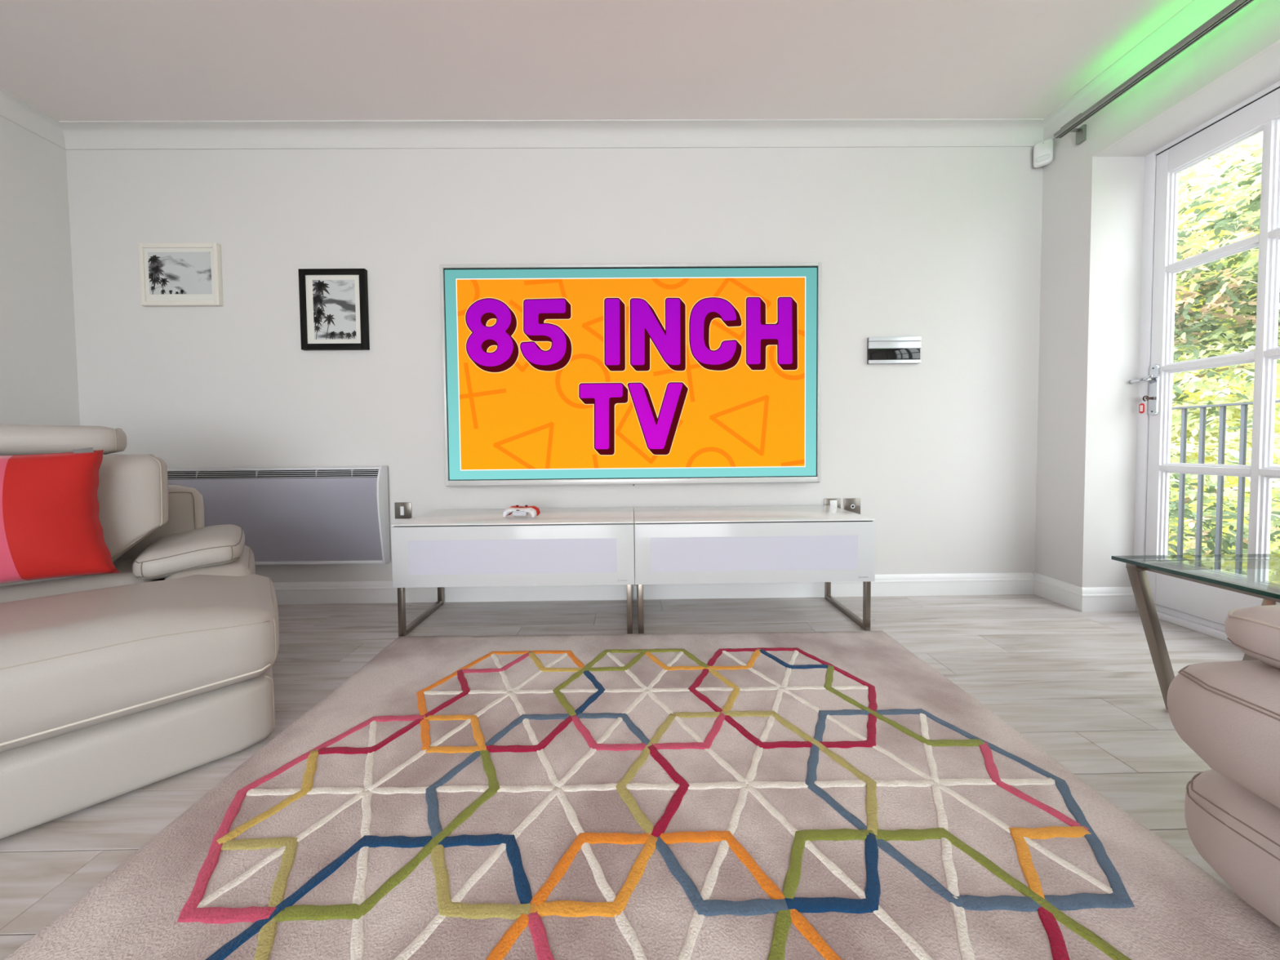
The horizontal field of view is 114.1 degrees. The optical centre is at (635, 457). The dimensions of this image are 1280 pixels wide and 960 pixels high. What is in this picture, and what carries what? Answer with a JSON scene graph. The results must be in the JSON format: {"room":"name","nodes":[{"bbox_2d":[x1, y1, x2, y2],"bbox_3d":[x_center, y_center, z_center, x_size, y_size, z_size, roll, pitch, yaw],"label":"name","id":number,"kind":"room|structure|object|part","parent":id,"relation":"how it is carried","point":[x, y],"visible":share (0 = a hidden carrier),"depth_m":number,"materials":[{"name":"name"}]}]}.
{"room":"living room","nodes":[
{"label":"living room","id":0,"kind":"room"},
{"bbox_2d":[0,115,79,425],"bbox_3d":[-2.978,-0.391,-0.453,0.250,2.540,5.178,-1,2,-1],"label":"wall","id":1,"kind":"structure","parent":0,"point":[39,384],"depth_m":1.99,"materials":[{"name":"white paint"}]},
{"bbox_2d":[66,146,1043,582],"bbox_3d":[-0.379,-0.502,2.273,5.503,2.540,0.274,-1,2,-1],"label":"wall","id":2,"kind":"structure","parent":0,"point":[942,246],"depth_m":2.15,"materials":[{"name":"white paint"}]},
{"bbox_2d":[137,243,223,306],"bbox_3d":[-2.320,-0.933,2.115,0.394,0.311,0.024,-1,2,-1],"label":"framed picture","id":3,"kind":"object","parent":2,"relation":"attached to","point":[171,274],"visible":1,"depth_m":2.11,"materials":[{"name":"white"}]},
{"bbox_2d":[147,252,212,294],"bbox_3d":[-2.320,-0.940,2.110,0.315,0.212,0.001,-1,2,-1],"label":"print","id":4,"kind":"object","parent":3,"relation":"attached to","point":[168,273],"depth_m":2.11,"materials":[{"name":"grey"}]},
{"bbox_2d":[167,466,390,564],"bbox_3d":[-1.906,0.298,2.122,1.235,0.504,0.096,-1,2,-1],"label":"heater","id":5,"kind":"object","parent":2,"relation":"attached to","point":[313,515],"visible":0.57,"depth_m":2.09,"materials":[{"name":"grey metal"}]},
{"bbox_3d":[-1.904,0.537,2.140,1.215,0.016,0.050,-1,2,-1],"label":"rail","id":6,"kind":"part","parent":5,"relation":"part of","materials":[{"name":"white metal"}]},
{"bbox_2d":[297,268,369,350],"bbox_3d":[-1.548,-0.760,2.129,0.335,0.408,0.024,-1,2,-1],"label":"framed picture","id":7,"kind":"object","parent":2,"relation":"attached to","point":[334,313],"visible":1,"depth_m":2.12,"materials":[{"name":"black"}]},
{"bbox_2d":[312,280,356,339],"bbox_3d":[-1.543,-0.759,2.123,0.214,0.302,0.001,-1,2,-1],"label":"print","id":8,"kind":"object","parent":7,"relation":"attached to","point":[334,301],"depth_m":2.12,"materials":[{"name":"grey"}]},
{"bbox_2d":[394,502,411,519],"bbox_3d":[-1.219,0.276,2.171,0.086,0.086,0.010,-1,2,-1],"label":"socket","id":9,"kind":"object","parent":2,"relation":"attached to","point":[402,509],"visible":0.91,"depth_m":2.17,"materials":[{"name":"silver metal"}]},
{"bbox_2d":[0,0,1235,150],"bbox_3d":[-0.363,-1.547,-0.463,5.003,0.081,5.178,-1,2,-1],"label":"trim","id":10,"kind":"structure","parent":2,"relation":"attached to","point":[919,132],"depth_m":2.09,"materials":[{"name":"white paint"}]},
{"bbox_2d":[439,262,822,486],"bbox_3d":[-0.017,-0.421,2.135,1.929,1.125,0.060,-1,2,-1],"label":"television","id":11,"kind":"object","parent":2,"relation":"attached to","point":[633,374],"visible":1,"depth_m":2.12,"materials":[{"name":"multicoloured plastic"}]},
{"bbox_3d":[-0.011,0.135,2.142,1.919,0.006,0.024,-1,2,-1],"label":"trim","id":12,"kind":"part","parent":11,"relation":"part of","materials":[{"name":"grey"}]},
{"bbox_2d":[272,572,1135,612],"bbox_3d":[-0.243,0.697,2.072,5.245,0.112,0.254,-1,2,-1],"label":"baseboard","id":13,"kind":"structure","parent":2,"relation":"attached to","point":[1015,583],"depth_m":2.18,"materials":[{"name":"white paint"}]},
{"bbox_2d":[824,497,840,508],"bbox_3d":[1.041,0.257,2.193,0.086,0.086,0.010,-1,2,-1],"label":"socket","id":14,"kind":"object","parent":2,"relation":"attached to","point":[836,502],"visible":0.59,"depth_m":2.19,"materials":[{"name":"silver metal"}]},
{"bbox_2d":[844,497,860,514],"bbox_3d":[1.146,0.256,2.193,0.086,0.086,0.011,-1,2,-1],"label":"socket","id":15,"kind":"object","parent":2,"relation":"attached to","point":[852,504],"visible":0.93,"depth_m":2.19,"materials":[{"name":"silver metal"}]},
{"bbox_3d":[1.347,-0.501,2.159,0.272,0.018,0.012,-1,2,-1],"label":"panel","id":16,"kind":"part","parent":2,"relation":"part of","materials":[{"name":"silver metal"}]},
{"bbox_3d":[1.346,-0.587,2.157,0.272,0.036,0.012,-1,2,-1],"label":"panel","id":17,"kind":"part","parent":2,"relation":"part of","materials":[{"name":"silver metal"}]},
{"bbox_3d":[1.346,-0.619,2.156,0.272,0.023,0.012,-1,2,-1],"label":"panel","id":18,"kind":"part","parent":2,"relation":"part of","materials":[{"name":"silver metal"}]},
{"bbox_2d":[1033,138,1053,168],"bbox_3d":[2.073,-1.548,2.110,0.072,0.118,0.057,1,3,44],"label":"sensor","id":19,"kind":"object","parent":2,"relation":"attached to","point":[1043,150],"visible":1,"depth_m":2.09,"materials":[{"name":"white plastic"}]},
{"bbox_2d":[0,0,1192,120],"bbox_3d":[-0.314,-1.663,-0.466,5.603,0.150,5.678,-1,2,-1],"label":"ceiling","id":20,"kind":"structure","parent":0,"point":[68,60],"depth_m":1.71,"materials":[{"name":"white paint"}]},
{"bbox_2d":[0,594,1244,959],"bbox_3d":[-0.214,0.860,-0.386,5.753,0.060,5.678,-1,2,-1],"label":"floor","id":21,"kind":"structure","parent":0,"point":[1083,687],"depth_m":1.48,"materials":[{"name":"grey wood"}]},
{"bbox_2d":[0,423,279,839],"bbox_3d":[-1.860,0.356,0.953,1.552,0.897,0.984,-2,2,-43],"label":"sofa","id":22,"kind":"object","parent":21,"relation":"on","point":[159,668],"visible":0.93,"depth_m":1.03,"materials":[{"name":"beige leather"}]},
{"bbox_2d":[0,447,119,583],"bbox_3d":[-1.724,0.162,1.091,0.460,0.375,0.137,-2,2,-43],"label":"cushion","id":23,"kind":"object","parent":22,"relation":"on","point":[51,526],"visible":1,"depth_m":1.15,"materials":[{"name":"red fabric"}]},
{"bbox_3d":[-1.984,0.492,1.103,0.973,0.270,0.350,-2,2,-43],"label":"seat","id":24,"kind":"part","parent":22,"relation":"part of","materials":[{"name":"beige leather"}]},
{"bbox_3d":[-2.005,0.187,1.101,1.034,0.380,0.284,-2,2,-43],"label":"backrest","id":25,"kind":"part","parent":22,"relation":"part of","materials":[{"name":"beige leather"}]},
{"bbox_3d":[-1.706,0.506,0.809,1.526,0.265,0.554,-2,2,-43],"label":"seat","id":26,"kind":"part","parent":22,"relation":"part of","materials":[{"name":"beige leather"}]},
{"bbox_2d":[132,524,244,580],"bbox_3d":[-1.583,0.326,1.491,0.258,0.118,0.431,-2,2,-43],"label":"armrest","id":27,"kind":"object","parent":22,"relation":"on","point":[170,552],"depth_m":1.38,"materials":[{"name":"beige leather"}]},
{"bbox_3d":[-1.552,0.564,1.528,0.232,0.414,0.550,-2,2,-43],"label":"arm","id":28,"kind":"part","parent":22,"relation":"part of","materials":[{"name":"beige leather"}]},
{"bbox_2d":[391,507,634,636],"bbox_3d":[-0.521,0.515,1.965,1.026,0.489,0.404,-1,2,-1],"label":"tv stand","id":29,"kind":"object","parent":21,"relation":"on","point":[440,548],"visible":0.95,"depth_m":1.76,"materials":[{"name":"white paint"}]},
{"bbox_3d":[-0.523,0.274,1.958,1.026,0.007,0.403,-1,2,-1],"label":"glass","id":30,"kind":"part","parent":29,"relation":"part of","materials":[{"name":"white glass"}]},
{"bbox_3d":[-0.523,0.419,1.761,0.883,0.147,0.002,-1,2,-1],"label":"panel","id":31,"kind":"part","parent":29,"relation":"part of","materials":[{"name":"white"}]},
{"bbox_3d":[-0.520,0.417,1.765,1.026,0.258,0.008,-1,2,-1],"label":"flap door","id":32,"kind":"part","parent":29,"relation":"part of","materials":[{"name":"white paint"}]},
{"bbox_2d":[502,505,540,517],"bbox_3d":[-0.521,0.241,1.892,0.161,0.048,0.089,0,2,5],"label":"game controller","id":33,"kind":"object","parent":29,"relation":"on","point":[517,510],"visible":1,"depth_m":1.86,"materials":[{"name":"white plastic"}]},
{"bbox_2d":[4,630,1279,959],"bbox_3d":[0.033,0.801,0.197,2.078,0.015,3.157,-1,2,0],"label":"rug","id":34,"kind":"object","parent":21,"relation":"on","point":[835,795],"visible":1,"depth_m":0.86,"materials":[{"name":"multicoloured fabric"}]},
{"bbox_2d":[634,505,875,633],"bbox_3d":[0.509,0.504,1.975,1.030,0.489,0.404,-1,2,-1],"label":"tv stand","id":35,"kind":"object","parent":21,"relation":"on","point":[795,544],"visible":0.97,"depth_m":1.77,"materials":[{"name":"white paint"}]},
{"bbox_3d":[0.507,0.408,1.771,0.886,0.147,0.002,-1,2,-1],"label":"panel","id":36,"kind":"part","parent":35,"relation":"part of","materials":[{"name":"white"}]},
{"bbox_3d":[0.507,0.263,1.968,1.030,0.007,0.403,-1,2,-1],"label":"glass","id":37,"kind":"part","parent":35,"relation":"part of","materials":[{"name":"white"}]},
{"bbox_3d":[0.510,0.406,1.775,1.030,0.258,0.008,-1,2,-1],"label":"flap door","id":38,"kind":"part","parent":35,"relation":"part of","materials":[{"name":"white paint"}]},
{"bbox_2d":[1111,553,1279,709],"bbox_3d":[1.710,0.532,1.062,0.540,0.466,0.400,-1,2,-1],"label":"side table","id":39,"kind":"object","parent":21,"relation":"on","point":[1136,569],"visible":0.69,"depth_m":1.22,"materials":[{"name":"clear glass"}]},
{"bbox_3d":[1.550,0.545,1.236,0.159,0.432,0.025,-1,2,-1],"label":"leg","id":40,"kind":"part","parent":39,"relation":"part of","materials":[{"name":"silver metal"}]},
{"bbox_3d":[1.708,0.304,1.055,0.540,0.010,0.400,-1,2,-1],"label":"glass","id":41,"kind":"part","parent":39,"relation":"part of","materials":[{"name":"teal"}]},
{"bbox_3d":[1.867,0.542,1.240,0.159,0.432,0.025,-1,2,-1],"label":"leg","id":42,"kind":"part","parent":39,"relation":"part of","materials":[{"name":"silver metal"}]},
{"bbox_2d":[1167,604,1279,927],"bbox_3d":[1.397,0.407,-0.337,0.965,0.810,2.247,-1,2,-1],"label":"sofa","id":43,"kind":"object","parent":21,"relation":"on","point":[1228,713],"visible":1,"depth_m":0.66,"materials":[{"name":"beige leather"}]},
{"bbox_3d":[1.397,0.461,-0.344,0.962,0.226,2.227,-1,2,-1],"label":"seat","id":44,"kind":"part","parent":43,"relation":"part of","materials":[{"name":"beige leather"}]},
{"bbox_2d":[1224,604,1279,669],"bbox_3d":[1.112,0.294,0.416,0.267,0.121,0.604,-1,2,-1],"label":"pillow","id":45,"kind":"object","parent":43,"relation":"on","point":[1254,630],"depth_m":0.66,"materials":[{"name":"beige leather"}]},
{"bbox_2d":[1034,0,1279,587],"bbox_3d":[2.325,-0.446,-0.402,0.350,2.540,5.178,-1,2,-1],"label":"wall","id":46,"kind":"structure","parent":0,"point":[1092,210],"depth_m":1.97,"materials":[{"name":"white paint"}]},
{"bbox_2d":[1053,0,1253,145],"bbox_3d":[2.064,-1.501,1.054,0.121,0.073,1.860,-1,2,-1],"label":"track","id":47,"kind":"object","parent":46,"relation":"attached to","point":[1235,6],"visible":1,"depth_m":1.62,"materials":[{"name":"grey"}]},
{"bbox_2d":[1097,43,1279,156],"bbox_3d":[2.255,-1.391,1.202,0.222,0.030,1.444,-1,2,-1],"label":"soffit","id":48,"kind":"structure","parent":46,"relation":"attached to","point":[1262,72],"depth_m":1.64,"materials":[{"name":"white paint"}]},
{"bbox_2d":[1128,86,1279,624],"bbox_3d":[2.374,-0.344,1.591,0.119,2.052,0.711,-1,2,-1],"label":"door","id":49,"kind":"structure","parent":46,"relation":"in","point":[1206,602],"depth_m":1.70,"materials":[{"name":"white paint"}]},
{"bbox_3d":[2.339,-0.360,1.904,0.056,0.033,0.083,-1,2,-1],"label":"lever","id":50,"kind":"part","parent":49,"relation":"part of","materials":[{"name":"silver metal"}]},
{"bbox_2d":[1138,395,1151,413],"bbox_3d":[2.343,-0.246,1.903,0.040,0.082,0.025,-1,2,-1],"label":"key","id":51,"kind":"object","parent":49,"relation":"hanging from","point":[1141,406],"visible":1,"depth_m":1.90,"materials":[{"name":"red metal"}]},
{"bbox_3d":[2.373,-0.311,1.900,0.011,0.235,0.033,-1,2,-1],"label":"handle","id":52,"kind":"part","parent":49,"relation":"part of","materials":[{"name":"silver metal"}]},
{"bbox_3d":[2.417,0.580,1.615,0.052,0.202,0.579,-1,2,-1],"label":"panel","id":53,"kind":"part","parent":49,"relation":"part of","materials":[{"name":"white paint"}]},
{"bbox_3d":[2.398,-1.314,1.556,0.052,0.102,0.579,-1,2,-1],"label":"rail","id":54,"kind":"part","parent":49,"relation":"part of","materials":[{"name":"white paint"}]},
{"bbox_2d":[1133,80,1279,642],"bbox_3d":[2.429,-0.348,1.229,0.112,2.200,1.490,-1,2,-1],"label":"trim","id":55,"kind":"structure","parent":46,"relation":"attached to","point":[1210,628],"depth_m":1.92,"materials":[{"name":"white paint"}]},
{"label":"outside","id":56,"kind":"structure","parent":0,"visible":0},
{"bbox_2d":[1172,495,1248,545],"bbox_3d":[21.787,3.689,0.331,36.500,0.200,60.000,-1,2,-1],"label":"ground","id":57,"kind":"structure","parent":56,"point":[1195,502],"depth_m":24.79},
{"bbox_2d":[1167,131,1279,580],"bbox_3d":[5.880,0.076,4.666,2.886,7.093,3.883,0,2,17],"label":"tree","id":58,"kind":"object","parent":57,"relation":"on","point":[1222,280],"visible":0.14,"depth_m":3.85,"materials":[{"name":"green plant"}]},
{"bbox_2d":[1168,182,1279,575],"bbox_3d":[8.893,-0.270,6.700,3.647,7.996,5.635,0,2,3],"label":"tree","id":59,"kind":"object","parent":57,"relation":"on","point":[1193,220],"visible":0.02,"depth_m":5.97,"materials":[{"name":"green plant"}]},
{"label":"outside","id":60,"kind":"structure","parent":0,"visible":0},
{"bbox_3d":[3.276,0.904,1.411,1.560,0.070,5.100,-1,2,-1],"label":"deck","id":61,"kind":"object","parent":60,"visible":0},
{"bbox_2d":[1171,400,1279,578],"bbox_3d":[3.990,0.271,1.399,0.044,1.182,4.900,-1,2,-1],"label":"balcony railing","id":62,"kind":"object","parent":61,"relation":"on","point":[1244,406],"visible":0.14,"depth_m":2.83,"materials":[{"name":"black metal"}]},
{"bbox_3d":[3.995,0.785,1.415,0.024,0.012,4.900,-1,2,-1],"label":"rail","id":63,"kind":"part","parent":62,"relation":"part of","materials":[{"name":"grey metal"}]},
{"bbox_3d":[3.984,-0.313,1.381,0.044,0.014,4.900,-1,2,-1],"label":"rail","id":64,"kind":"part","parent":62,"relation":"part of","materials":[{"name":"grey metal"}]}
]}

